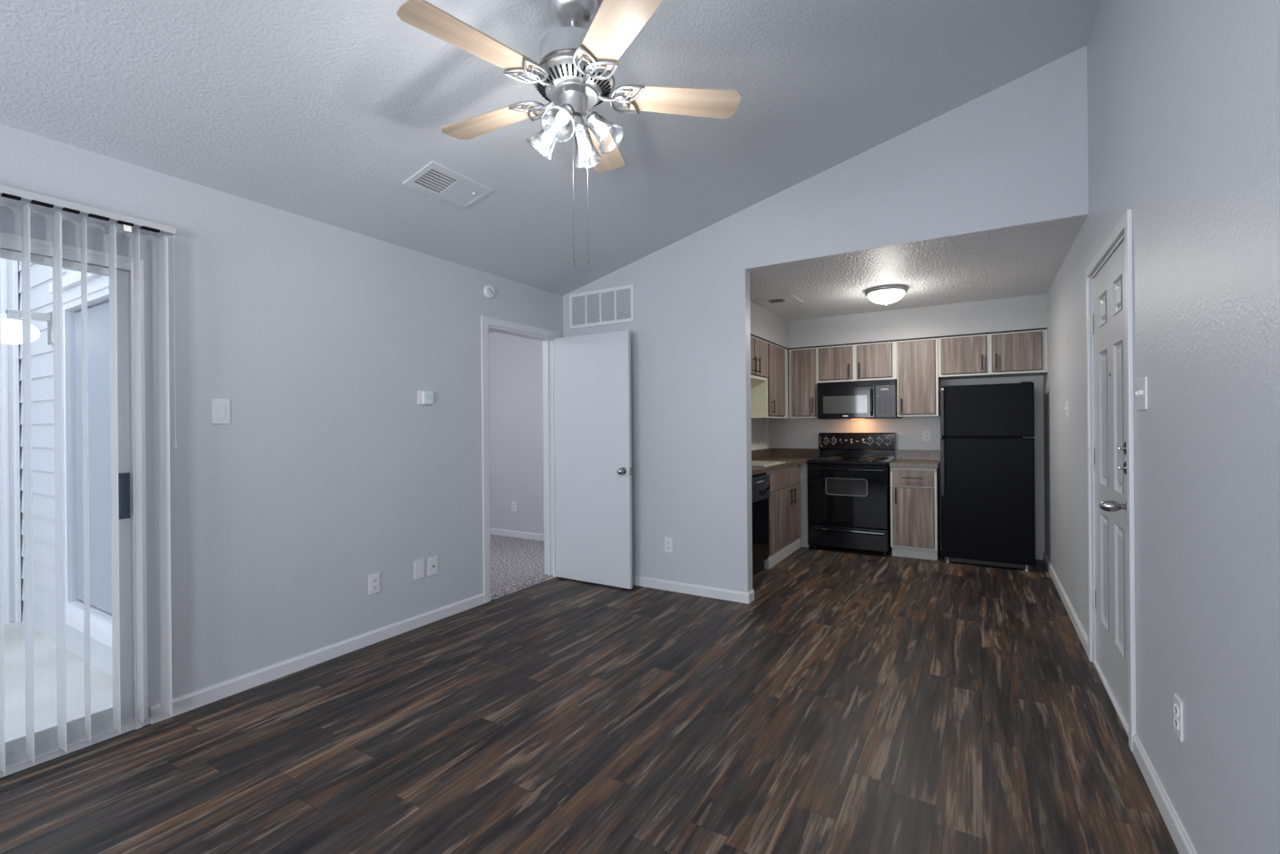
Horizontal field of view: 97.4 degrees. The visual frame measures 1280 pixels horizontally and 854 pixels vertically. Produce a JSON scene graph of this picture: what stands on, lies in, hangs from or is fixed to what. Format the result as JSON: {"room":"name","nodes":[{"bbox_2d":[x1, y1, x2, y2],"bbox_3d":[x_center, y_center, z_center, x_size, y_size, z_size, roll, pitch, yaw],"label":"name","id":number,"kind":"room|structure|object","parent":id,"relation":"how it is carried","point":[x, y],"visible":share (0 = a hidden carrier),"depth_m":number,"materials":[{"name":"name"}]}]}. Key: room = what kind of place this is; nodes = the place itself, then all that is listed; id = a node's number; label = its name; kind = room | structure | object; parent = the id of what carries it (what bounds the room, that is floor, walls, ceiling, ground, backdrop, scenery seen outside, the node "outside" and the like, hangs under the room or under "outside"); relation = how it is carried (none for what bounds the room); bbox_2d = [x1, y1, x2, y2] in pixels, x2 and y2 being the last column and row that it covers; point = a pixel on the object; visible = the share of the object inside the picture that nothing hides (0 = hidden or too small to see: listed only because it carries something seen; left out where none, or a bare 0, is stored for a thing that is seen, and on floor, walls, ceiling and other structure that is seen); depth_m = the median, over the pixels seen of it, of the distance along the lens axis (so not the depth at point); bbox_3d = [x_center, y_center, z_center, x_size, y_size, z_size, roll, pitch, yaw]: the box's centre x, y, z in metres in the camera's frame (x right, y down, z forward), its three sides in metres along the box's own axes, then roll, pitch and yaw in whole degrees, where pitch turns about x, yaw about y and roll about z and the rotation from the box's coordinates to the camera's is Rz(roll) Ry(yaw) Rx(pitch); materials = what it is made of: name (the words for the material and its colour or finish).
{"room":"living room","nodes":[
{"label":"living room","id":0,"kind":"room"},
{"bbox_2d":[0,123,563,725],"bbox_3d":[-2.228,0.084,2.432,0.115,2.424,6.055,0,0,31],"label":"wall","id":1,"kind":"structure","parent":0,"point":[327,473],"depth_m":2.96,"materials":[{"name":"paint"}]},
{"bbox_2d":[0,232,147,777],"bbox_3d":[-2.687,0.290,1.659,0.127,2.020,1.895,0,0,31],"label":"door","id":2,"kind":"structure","parent":1,"relation":"in","point":[41,251],"depth_m":2.39,"materials":[{"name":"silver metal"}]},
{"bbox_2d":[0,185,177,776],"bbox_3d":[-2.585,0.189,1.621,0.112,2.131,2.055,0,0,31],"label":"vertical blind","id":3,"kind":"object","parent":1,"relation":"attached to","point":[127,222],"visible":1,"depth_m":2.25,"materials":[{"name":"white plastic"}]},
{"bbox_2d":[211,398,230,424],"bbox_3d":[-2.002,-0.075,2.686,0.010,0.120,0.075,0,0,31],"label":"light switch","id":4,"kind":"object","parent":1,"relation":"attached to","point":[221,407],"visible":1,"depth_m":2.68,"materials":[{"name":"white plastic"}]},
{"bbox_2d":[150,593,484,724],"bbox_3d":[-2.408,1.260,1.995,0.013,0.075,4.907,0,0,31],"label":"baseboard","id":5,"kind":"structure","parent":1,"relation":"attached to","point":[200,697],"depth_m":2.98,"materials":[{"name":"white paint"}]},
{"bbox_2d":[368,572,379,595],"bbox_3d":[-1.587,0.937,3.360,0.010,0.116,0.072,0,0,31],"label":"wall outlet","id":6,"kind":"object","parent":1,"relation":"attached to","point":[374,580],"visible":1,"depth_m":3.35,"materials":[{"name":"white plastic"}]},
{"bbox_2d":[371,577,377,583],"bbox_3d":[-1.585,0.918,3.358,0.004,0.027,0.033,0,0,31],"label":"receptacle","id":7,"kind":"object","parent":6,"relation":"attached to","point":[374,579],"depth_m":3.36,"materials":[{"name":"white plastic"}]},
{"bbox_2d":[371,584,378,589],"bbox_3d":[-1.584,0.957,3.358,0.004,0.027,0.033,0,0,31],"label":"receptacle","id":8,"kind":"object","parent":6,"relation":"attached to","point":[374,586],"depth_m":3.36,"materials":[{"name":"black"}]},
{"bbox_2d":[414,559,424,579],"bbox_3d":[-1.425,0.921,3.629,0.008,0.116,0.072,0,0,31],"label":"blank plate","id":9,"kind":"object","parent":1,"relation":"attached to","point":[419,566],"visible":1,"depth_m":3.63,"materials":[{"name":"white plastic"}]},
{"bbox_2d":[417,390,433,404],"bbox_3d":[-1.399,-0.191,3.668,0.027,0.090,0.104,0,0,31],"label":"thermostat","id":10,"kind":"object","parent":1,"relation":"attached to","point":[423,397],"visible":1,"depth_m":3.65,"materials":[{"name":"white plastic"}]},
{"bbox_2d":[427,555,437,575],"bbox_3d":[-1.368,0.921,3.718,0.014,0.116,0.072,0,0,31],"label":"cable plate","id":11,"kind":"object","parent":1,"relation":"attached to","point":[432,562],"visible":1,"depth_m":3.71,"materials":[{"name":"white plastic"}]},
{"bbox_2d":[483,284,495,297],"bbox_3d":[-1.110,-1.001,4.154,0.029,0.096,0.096,0,0,31],"label":"smoke detector","id":12,"kind":"object","parent":1,"relation":"attached to","point":[489,292],"visible":1,"depth_m":4.14,"materials":[{"name":"white plastic"}]},
{"bbox_2d":[480,315,632,603],"bbox_3d":[-0.639,0.231,4.308,0.893,2.097,0.893,0,0,31],"label":"door","id":13,"kind":"structure","parent":1,"relation":"in","point":[587,413],"depth_m":4.55,"materials":[{"name":"white paint"}]},
{"bbox_2d":[488,331,544,533],"bbox_3d":[-2.562,0.086,5.156,3.277,2.420,3.730,0,0,31],"label":"wall","id":14,"kind":"structure","parent":0,"point":[516,426],"depth_m":6.54,"materials":[{"name":"grey paint"}]},
{"bbox_2d":[511,500,516,511],"bbox_3d":[-1.471,0.925,6.559,0.072,0.116,0.010,0,0,31],"label":"wall outlet","id":15,"kind":"object","parent":14,"relation":"attached to","point":[513,503],"visible":1,"depth_m":6.56,"materials":[{"name":"white plastic"}]},
{"bbox_2d":[490,527,544,540],"bbox_3d":[-1.599,1.248,6.636,3.177,0.075,0.013,0,0,31],"label":"baseboard","id":16,"kind":"structure","parent":14,"relation":"attached to","point":[493,531],"depth_m":6.52,"materials":[{"name":"white paint"}]},
{"bbox_2d":[0,0,1099,321],"bbox_3d":[0.023,-1.654,2.570,3.847,1.069,8.640,0,0,31],"label":"ceiling","id":17,"kind":"structure","parent":0,"point":[320,110],"depth_m":2.69,"materials":[{"name":"white paint"}]},
{"bbox_2d":[402,161,492,209],"bbox_3d":[-1.032,-1.298,3.043,0.238,0.065,0.410,0,0,31],"label":"ceiling vent","id":18,"kind":"object","parent":17,"relation":"in","point":[434,180],"visible":1,"depth_m":3.02,"materials":[{"name":"white metal"}]},
{"bbox_2d":[395,0,741,266],"bbox_3d":[-0.276,-1.111,2.067,1.170,1.039,1.206,0,0,31],"label":"ceiling fan","id":19,"kind":"object","parent":17,"relation":"hanging from","point":[573,73],"visible":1,"depth_m":1.99,"materials":[{"name":"silver metal"}]},
{"bbox_2d":[753,295,803,306],"bbox_3d":[1.259,-1.140,5.110,0.360,0.011,0.320,0,0,31],"label":"ceiling vent","id":20,"kind":"object","parent":17,"relation":"in","point":[790,299],"visible":1,"depth_m":5.08,"materials":[{"name":"white metal"}]},
{"bbox_2d":[864,284,908,305],"bbox_3d":[2.062,-1.086,4.707,0.332,0.132,0.332,0,0,31],"label":"flush ceiling light","id":21,"kind":"object","parent":17,"relation":"attached to","point":[886,294],"visible":1,"depth_m":4.61,"materials":[{"name":"white glass"}]},
{"bbox_2d":[749,293,1046,353],"bbox_3d":[1.997,-1.004,4.860,2.619,0.296,2.485,0,0,31],"label":"soffit","id":22,"kind":"structure","parent":17,"relation":"attached to","point":[1028,312],"depth_m":5.42,"materials":[{"name":"grey paint"}]},
{"bbox_2d":[0,534,1179,853],"bbox_3d":[-1.310,1.331,3.396,7.024,0.112,8.640,0,0,31],"label":"floor","id":23,"kind":"structure","parent":0,"point":[862,701],"depth_m":2.29,"materials":[{"name":"brown wood"}]},
{"bbox_2d":[751,472,770,576],"bbox_3d":[0.791,0.834,4.830,0.522,0.863,0.596,0,0,31],"label":"dishwasher","id":24,"kind":"object","parent":23,"relation":"on","point":[760,486],"visible":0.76,"depth_m":4.78,"materials":[{"name":"black plastic"}]},
{"bbox_2d":[764,465,800,569],"bbox_3d":[1.212,0.828,5.541,0.542,0.867,1.042,0,0,31],"label":"base cabinet","id":25,"kind":"object","parent":23,"relation":"on","point":[784,491],"visible":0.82,"depth_m":5.36,"materials":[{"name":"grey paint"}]},
{"bbox_2d":[751,448,820,474],"bbox_3d":[1.134,0.324,5.391,0.571,0.141,2.480,0,0,31],"label":"countertop","id":26,"kind":"structure","parent":25,"relation":"on","point":[792,456],"depth_m":6.26,"materials":[{"name":"brown laminate"}]},
{"bbox_2d":[751,460,785,466],"bbox_3d":[1.103,0.441,5.372,0.400,0.194,0.630,0,0,31],"label":"sink","id":27,"kind":"object","parent":26,"relation":"in","point":[762,463],"visible":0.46,"depth_m":5.37,"materials":[{"name":"grey ceramic"}]},
{"bbox_2d":[799,464,811,547],"bbox_3d":[1.849,0.822,6.095,0.084,0.867,0.505,0,0,31],"label":"cabinet filler","id":28,"kind":"object","parent":23,"relation":"on","point":[803,482],"visible":0.36,"depth_m":5.88,"materials":[{"name":"grey paint"}]},
{"bbox_2d":[806,432,895,555],"bbox_3d":[2.182,0.658,5.806,0.774,1.189,0.649,0,0,31],"label":"range","id":29,"kind":"object","parent":23,"relation":"on","point":[849,484],"visible":1,"depth_m":5.62,"materials":[{"name":"black metal"}]},
{"bbox_2d":[806,456,894,465],"bbox_3d":[2.190,0.342,5.824,0.774,0.051,0.547,0,0,31],"label":"cooktop","id":30,"kind":"object","parent":29,"relation":"in","point":[821,460],"depth_m":5.69,"materials":[{"name":"black glass"}]},
{"bbox_2d":[890,466,941,560],"bbox_3d":[2.716,0.815,5.531,0.398,0.867,0.608,0,0,31],"label":"base cabinet","id":31,"kind":"object","parent":23,"relation":"on","point":[915,506],"visible":0.96,"depth_m":5.31,"materials":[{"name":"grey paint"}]},
{"bbox_2d":[889,450,940,467],"bbox_3d":[2.722,0.310,5.541,0.413,0.141,0.580,0,0,31],"label":"countertop","id":32,"kind":"structure","parent":31,"relation":"on","point":[905,458],"depth_m":5.70,"materials":[{"name":"brown laminate"}]},
{"bbox_2d":[940,381,1035,571],"bbox_3d":[3.202,0.427,5.205,0.711,1.636,0.583,0,0,31],"label":"refrigerator","id":33,"kind":"object","parent":23,"relation":"on","point":[987,430],"visible":1,"depth_m":4.97,"materials":[{"name":"black metal"}]},
{"bbox_2d":[750,418,770,450],"bbox_3d":[0.843,0.062,5.565,0.100,2.408,2.485,0,0,31],"label":"wall","id":34,"kind":"structure","parent":0,"point":[760,428],"depth_m":6.33,"materials":[{"name":"white paint"}]},
{"bbox_2d":[750,335,768,381],"bbox_3d":[0.902,-0.640,5.194,0.392,0.378,0.827,0,0,31],"label":"upper cabinet","id":35,"kind":"object","parent":34,"relation":"attached to","point":[759,348],"visible":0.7,"depth_m":5.23,"materials":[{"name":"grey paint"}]},
{"bbox_2d":[750,341,788,418],"bbox_3d":[1.300,-0.462,5.850,0.392,0.742,0.701,0,0,31],"label":"upper cabinet","id":36,"kind":"object","parent":34,"relation":"attached to","point":[768,398],"visible":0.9,"depth_m":5.59,"materials":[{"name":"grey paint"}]},
{"bbox_2d":[751,448,820,459],"bbox_3d":[1.134,0.304,5.391,0.571,0.101,2.480,0,0,31],"label":"backsplash","id":37,"kind":"structure","parent":34,"relation":"attached to","point":[811,453],"depth_m":6.40,"materials":[{"name":"brown laminate"}]},
{"bbox_2d":[563,45,1088,592],"bbox_3d":[0.907,-0.391,4.014,3.617,3.316,0.098,0,0,31],"label":"wall partition","id":38,"kind":"structure","parent":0,"point":[1016,153],"depth_m":4.06,"materials":[{"name":"paint"}]},
{"bbox_2d":[569,283,634,329],"bbox_3d":[-0.328,-0.999,4.693,0.653,0.297,0.012,0,0,31],"label":"air vent","id":39,"kind":"object","parent":38,"relation":"in","point":[613,305],"visible":1,"depth_m":4.68,"materials":[{"name":"white plastic"}]},
{"bbox_2d":[664,537,673,552],"bbox_3d":[0.222,0.918,4.373,0.072,0.116,0.010,0,0,31],"label":"wall outlet","id":40,"kind":"object","parent":38,"relation":"attached to","point":[668,541],"visible":1,"depth_m":4.37,"materials":[{"name":"white plastic"}]},
{"bbox_2d":[632,575,754,603],"bbox_3d":[0.099,1.236,4.506,1.663,0.075,0.111,0,0,31],"label":"baseboard","id":41,"kind":"structure","parent":38,"relation":"attached to","point":[720,593],"depth_m":4.25,"materials":[{"name":"white paint"}]},
{"bbox_2d":[770,353,1044,552],"bbox_3d":[2.632,0.046,5.993,2.719,2.408,0.100,0,0,31],"label":"wall","id":42,"kind":"structure","parent":0,"point":[909,430],"depth_m":5.83,"materials":[{"name":"white paint"}]},
{"bbox_2d":[787,430,794,440],"bbox_3d":[1.736,0.094,6.471,0.072,0.116,0.010,0,0,31],"label":"wall outlet","id":43,"kind":"object","parent":42,"relation":"attached to","point":[791,433],"visible":1,"depth_m":6.47,"materials":[{"name":"white plastic"}]},
{"bbox_2d":[788,347,818,418],"bbox_3d":[1.832,-0.467,6.144,0.303,0.742,0.462,0,0,31],"label":"upper cabinet","id":44,"kind":"object","parent":42,"relation":"attached to","point":[803,378],"visible":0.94,"depth_m":5.98,"materials":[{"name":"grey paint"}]},
{"bbox_2d":[817,341,897,382],"bbox_3d":[2.287,-0.655,5.867,0.761,0.372,0.462,0,0,31],"label":"upper cabinet","id":45,"kind":"object","parent":42,"relation":"attached to","point":[876,360],"visible":0.88,"depth_m":5.69,"materials":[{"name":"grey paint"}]},
{"bbox_2d":[817,378,901,419],"bbox_3d":[2.276,-0.273,5.845,0.752,0.384,0.513,0,0,31],"label":"microwave oven","id":46,"kind":"object","parent":45,"relation":"attached to","point":[875,398],"visible":1,"depth_m":5.65,"materials":[{"name":"black plastic"}]},
{"bbox_2d":[896,450,940,460],"bbox_3d":[2.867,0.288,5.780,0.413,0.101,0.020,0,0,31],"label":"backsplash","id":47,"kind":"structure","parent":42,"relation":"attached to","point":[901,454],"depth_m":5.77,"materials":[{"name":"brown laminate"}]},
{"bbox_2d":[896,338,941,417],"bbox_3d":[2.769,-0.474,5.577,0.357,0.742,0.462,0,0,31],"label":"upper cabinet","id":48,"kind":"object","parent":42,"relation":"attached to","point":[919,382],"visible":0.93,"depth_m":5.41,"materials":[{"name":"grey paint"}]},
{"bbox_2d":[923,430,931,442],"bbox_3d":[2.937,0.092,5.745,0.072,0.116,0.010,0,0,31],"label":"wall outlet","id":49,"kind":"object","parent":42,"relation":"attached to","point":[927,434],"visible":1,"depth_m":5.74,"materials":[{"name":"white plastic"}]},
{"bbox_2d":[938,329,1047,379],"bbox_3d":[3.282,-0.663,5.265,0.842,0.372,0.462,0,0,31],"label":"upper cabinet","id":50,"kind":"object","parent":42,"relation":"attached to","point":[1023,353],"visible":1,"depth_m":5.11,"materials":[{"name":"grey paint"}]},
{"bbox_2d":[1035,550,1043,559],"bbox_3d":[3.733,1.203,5.269,0.076,0.075,0.013,0,0,31],"label":"baseboard","id":51,"kind":"structure","parent":42,"relation":"attached to","point":[1039,555],"depth_m":5.26,"materials":[{"name":"white paint"}]},
{"bbox_2d":[1043,0,1279,853],"bbox_3d":[1.631,-0.395,1.606,0.115,3.316,8.640,0,0,31],"label":"wall","id":52,"kind":"structure","parent":0,"point":[1184,95],"depth_m":1.56,"materials":[{"name":"paint"}]},
{"bbox_2d":[1063,400,1068,417],"bbox_3d":[2.896,-0.122,3.822,0.018,0.116,0.072,0,0,31],"label":"light switch","id":53,"kind":"object","parent":52,"relation":"attached to","point":[1066,401],"visible":1,"depth_m":3.79,"materials":[{"name":"white plastic"}]},
{"bbox_2d":[1085,209,1136,751],"bbox_3d":[2.181,0.206,2.595,0.205,2.102,1.014,0,0,31],"label":"door","id":54,"kind":"structure","parent":52,"relation":"in","point":[1109,291],"depth_m":2.55,"materials":[{"name":"white paint"}]},
{"bbox_2d":[1043,551,1197,853],"bbox_3d":[1.590,1.226,1.641,0.013,0.075,8.440,0,0,31],"label":"baseboard","id":55,"kind":"structure","parent":52,"relation":"attached to","point":[1180,838],"depth_m":1.94,"materials":[{"name":"white paint"}]},
{"bbox_2d":[1135,377,1147,410],"bbox_3d":[1.822,-0.120,2.047,0.018,0.116,0.125,0,0,31],"label":"light switch","id":56,"kind":"object","parent":52,"relation":"attached to","point":[1141,393],"visible":1,"depth_m":2.03,"materials":[{"name":"white plastic"}]},
{"bbox_2d":[1173,692,1183,741],"bbox_3d":[1.622,0.875,1.695,0.010,0.116,0.072,0,0,31],"label":"wall outlet","id":57,"kind":"object","parent":52,"relation":"attached to","point":[1178,704],"visible":1,"depth_m":1.68,"materials":[{"name":"white plastic"}]},
{"bbox_2d":[1174,703,1178,716],"bbox_3d":[1.619,0.855,1.696,0.004,0.027,0.033,0,0,31],"label":"receptacle","id":58,"kind":"object","parent":57,"relation":"attached to","point":[1176,705],"depth_m":1.69,"materials":[{"name":"white plastic"}]},
{"bbox_2d":[1174,716,1178,730],"bbox_3d":[1.620,0.894,1.696,0.004,0.027,0.033,0,0,31],"label":"receptacle","id":59,"kind":"object","parent":57,"relation":"attached to","point":[1176,719],"depth_m":1.69,"materials":[{"name":"white plastic"}]},
{"label":"outside","id":60,"kind":"structure","parent":0,"visible":0},
{"bbox_2d":[3,621,112,739],"bbox_3d":[-4.239,1.404,1.767,2.657,0.100,3.820,0,0,31],"label":"floor","id":61,"kind":"structure","parent":60,"point":[44,648],"depth_m":2.93,"materials":[{"name":"concrete"}]},
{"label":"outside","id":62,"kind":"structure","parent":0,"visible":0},
{"bbox_3d":[-5.367,-0.107,2.381,0.112,3.140,3.720,0,0,31],"label":"wall","id":63,"kind":"structure","parent":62,"visible":0},
{"bbox_2d":[0,257,21,623],"bbox_3d":[-4.361,-0.167,3.862,0.078,3.040,0.116,0,0,31],"label":"trim","id":64,"kind":"structure","parent":63,"relation":"attached to","point":[8,268],"depth_m":3.88,"materials":[{"name":"white"}]},
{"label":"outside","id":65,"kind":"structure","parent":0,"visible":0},
{"bbox_2d":[17,261,112,676],"bbox_3d":[-3.293,-0.126,3.352,2.657,3.140,0.112,0,0,31],"label":"wall","id":66,"kind":"structure","parent":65,"point":[42,301],"depth_m":3.64,"materials":[{"name":"white"}]},
{"bbox_2d":[0,308,53,345],"bbox_3d":[-3.731,-0.602,3.365,0.250,0.220,0.312,0,0,31],"label":"wall lamp","id":67,"kind":"object","parent":66,"relation":"attached to","point":[11,322],"visible":0.83,"depth_m":3.33,"materials":[{"name":"silver metal"}]},
{"bbox_2d":[48,271,112,648],"bbox_3d":[-2.936,0.141,3.066,1.380,2.020,0.095,0,0,31],"label":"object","id":68,"kind":"structure","parent":66,"relation":"in","point":[98,317],"depth_m":3.25,"materials":[{"name":"white"}]},
{"bbox_2d":[74,301,112,614],"bbox_3d":[-2.915,0.171,3.100,1.113,1.720,0.015,0,0,31],"label":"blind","id":69,"kind":"object","parent":68,"relation":"attached to","point":[98,317],"depth_m":3.21,"materials":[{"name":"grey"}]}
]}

